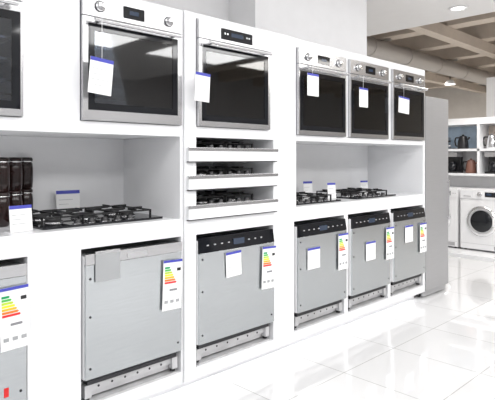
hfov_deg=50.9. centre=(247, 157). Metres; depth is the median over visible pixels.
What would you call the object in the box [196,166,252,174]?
gas hob
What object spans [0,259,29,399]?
dishwasher
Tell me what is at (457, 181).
wall
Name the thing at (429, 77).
ceiling beam
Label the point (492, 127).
poster
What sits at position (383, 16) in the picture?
ceiling
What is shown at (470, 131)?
poster
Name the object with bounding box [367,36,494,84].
ventilation duct
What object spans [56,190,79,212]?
price card
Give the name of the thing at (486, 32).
ceiling beam
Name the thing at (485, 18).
ceiling beam
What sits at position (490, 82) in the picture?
column
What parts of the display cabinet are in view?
display drawer, display drawer, display drawer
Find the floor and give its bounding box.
[149,256,494,399]
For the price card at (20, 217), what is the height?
0.121 m
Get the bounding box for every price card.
[5,205,32,232]
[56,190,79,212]
[303,181,312,194]
[327,183,335,198]
[360,180,367,192]
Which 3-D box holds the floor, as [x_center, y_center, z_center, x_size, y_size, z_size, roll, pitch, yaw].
[2.738,1.390,4.495,18.200,0.100,12.600,0,0,-44]
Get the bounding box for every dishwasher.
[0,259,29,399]
[81,240,181,399]
[196,228,275,365]
[294,218,347,330]
[348,212,393,310]
[391,207,426,295]
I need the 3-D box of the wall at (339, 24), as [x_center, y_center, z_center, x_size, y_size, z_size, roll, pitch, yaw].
[0.481,-1.246,4.421,1.470,0.829,0.290,0,0,-44]
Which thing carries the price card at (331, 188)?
in the display cabinet
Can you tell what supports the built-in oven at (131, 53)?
in the display cabinet
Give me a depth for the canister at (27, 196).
2.84 m
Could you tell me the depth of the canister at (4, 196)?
2.55 m
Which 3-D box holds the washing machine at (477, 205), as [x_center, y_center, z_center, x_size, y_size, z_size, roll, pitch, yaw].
[3.418,0.865,7.341,0.649,0.850,0.596,0,0,-44]
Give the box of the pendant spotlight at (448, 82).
[444,76,455,84]
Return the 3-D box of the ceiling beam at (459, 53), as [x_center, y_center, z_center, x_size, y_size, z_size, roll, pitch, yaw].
[6.084,-2.020,7.696,0.260,0.280,12.500,0,0,-44]
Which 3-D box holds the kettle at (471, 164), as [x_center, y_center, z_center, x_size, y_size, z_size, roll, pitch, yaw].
[3.312,0.116,7.728,0.173,0.218,0.189,0,0,-3]
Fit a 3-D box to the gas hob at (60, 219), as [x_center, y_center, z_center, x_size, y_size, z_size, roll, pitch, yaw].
[-0.880,0.310,2.846,0.680,0.060,0.460,0,0,-44]
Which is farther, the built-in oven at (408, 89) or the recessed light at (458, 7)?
the recessed light at (458, 7)
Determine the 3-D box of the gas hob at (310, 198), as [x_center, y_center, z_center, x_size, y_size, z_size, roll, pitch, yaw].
[0.361,0.310,4.059,0.610,0.060,0.460,0,0,-44]
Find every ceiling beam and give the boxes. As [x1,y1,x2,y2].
[368,12,494,39]
[369,22,494,58]
[381,41,494,66]
[408,23,494,58]
[410,56,494,73]
[425,66,494,82]
[425,72,485,92]
[425,79,478,88]
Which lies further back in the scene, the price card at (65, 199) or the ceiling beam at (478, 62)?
the ceiling beam at (478, 62)
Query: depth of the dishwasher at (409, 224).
4.66 m
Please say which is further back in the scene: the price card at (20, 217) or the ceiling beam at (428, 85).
the ceiling beam at (428, 85)
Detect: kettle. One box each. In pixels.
[454,135,469,148]
[462,159,476,172]
[483,134,494,148]
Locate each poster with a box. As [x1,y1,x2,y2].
[448,126,476,147]
[489,125,494,134]
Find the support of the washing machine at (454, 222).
on the platform
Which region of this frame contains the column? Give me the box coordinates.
[486,77,494,116]
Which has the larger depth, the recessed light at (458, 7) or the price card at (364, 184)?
the recessed light at (458, 7)
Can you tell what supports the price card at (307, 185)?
in the display cabinet
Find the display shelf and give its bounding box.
[448,121,494,175]
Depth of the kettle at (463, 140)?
7.75 m
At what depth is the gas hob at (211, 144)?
3.26 m
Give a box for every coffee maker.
[448,152,462,172]
[485,152,494,173]
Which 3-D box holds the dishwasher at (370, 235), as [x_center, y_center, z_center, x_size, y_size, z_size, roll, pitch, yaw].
[0.825,0.833,4.445,0.606,0.735,0.605,0,0,-44]
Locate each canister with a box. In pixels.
[0,157,9,191]
[0,192,9,226]
[8,157,21,190]
[8,190,21,223]
[21,157,32,188]
[21,188,32,214]
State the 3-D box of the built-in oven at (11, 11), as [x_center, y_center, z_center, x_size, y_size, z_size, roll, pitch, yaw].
[-1.349,-0.490,2.235,0.590,0.614,0.548,0,0,-44]
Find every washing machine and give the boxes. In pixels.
[448,186,474,247]
[460,187,494,251]
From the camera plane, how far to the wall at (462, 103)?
14.19 m
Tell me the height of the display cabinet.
2.170 m
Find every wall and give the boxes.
[142,0,228,20]
[229,0,366,55]
[425,84,485,118]
[448,117,494,187]
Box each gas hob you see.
[32,204,162,229]
[196,141,252,147]
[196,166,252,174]
[196,190,259,204]
[296,192,340,204]
[316,188,395,198]
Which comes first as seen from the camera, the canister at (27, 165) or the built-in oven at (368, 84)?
the canister at (27, 165)
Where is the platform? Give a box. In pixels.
[448,246,494,261]
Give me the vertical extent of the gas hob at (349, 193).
0.060 m
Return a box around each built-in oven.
[0,0,22,116]
[80,0,181,125]
[194,18,272,129]
[296,47,348,136]
[348,59,391,138]
[391,69,427,140]
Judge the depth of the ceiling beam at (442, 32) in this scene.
7.68 m
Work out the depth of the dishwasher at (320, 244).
3.75 m
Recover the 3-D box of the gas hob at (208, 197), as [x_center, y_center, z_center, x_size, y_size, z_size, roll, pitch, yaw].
[-0.241,0.254,3.351,0.540,0.060,0.440,0,0,-44]
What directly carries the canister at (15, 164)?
on the canister at (15, 198)
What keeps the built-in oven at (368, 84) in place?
in the display cabinet
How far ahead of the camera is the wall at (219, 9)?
3.84 m
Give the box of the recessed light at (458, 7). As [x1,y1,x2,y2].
[449,5,467,10]
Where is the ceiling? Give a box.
[367,0,494,35]
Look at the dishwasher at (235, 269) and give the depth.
3.17 m
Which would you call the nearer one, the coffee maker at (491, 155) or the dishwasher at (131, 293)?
the dishwasher at (131, 293)
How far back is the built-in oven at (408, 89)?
4.65 m
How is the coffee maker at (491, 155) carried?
on the display shelf
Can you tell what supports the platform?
on the floor
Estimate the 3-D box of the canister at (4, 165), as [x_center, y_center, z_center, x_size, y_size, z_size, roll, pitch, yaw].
[-1.226,0.082,2.577,0.088,0.172,0.088,0,0,-44]
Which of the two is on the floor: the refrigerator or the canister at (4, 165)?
the refrigerator
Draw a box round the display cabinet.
[0,0,424,399]
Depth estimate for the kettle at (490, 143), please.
7.46 m
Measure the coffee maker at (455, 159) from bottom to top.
0.310 m
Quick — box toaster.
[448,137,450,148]
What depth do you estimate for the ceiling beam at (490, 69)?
11.69 m
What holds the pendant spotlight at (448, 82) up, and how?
hanging from the ceiling
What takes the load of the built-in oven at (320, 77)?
in the display cabinet
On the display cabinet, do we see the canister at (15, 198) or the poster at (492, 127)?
the canister at (15, 198)
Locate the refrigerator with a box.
[416,96,449,296]
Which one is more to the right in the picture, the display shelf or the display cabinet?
the display shelf
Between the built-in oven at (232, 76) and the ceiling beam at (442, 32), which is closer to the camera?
the built-in oven at (232, 76)

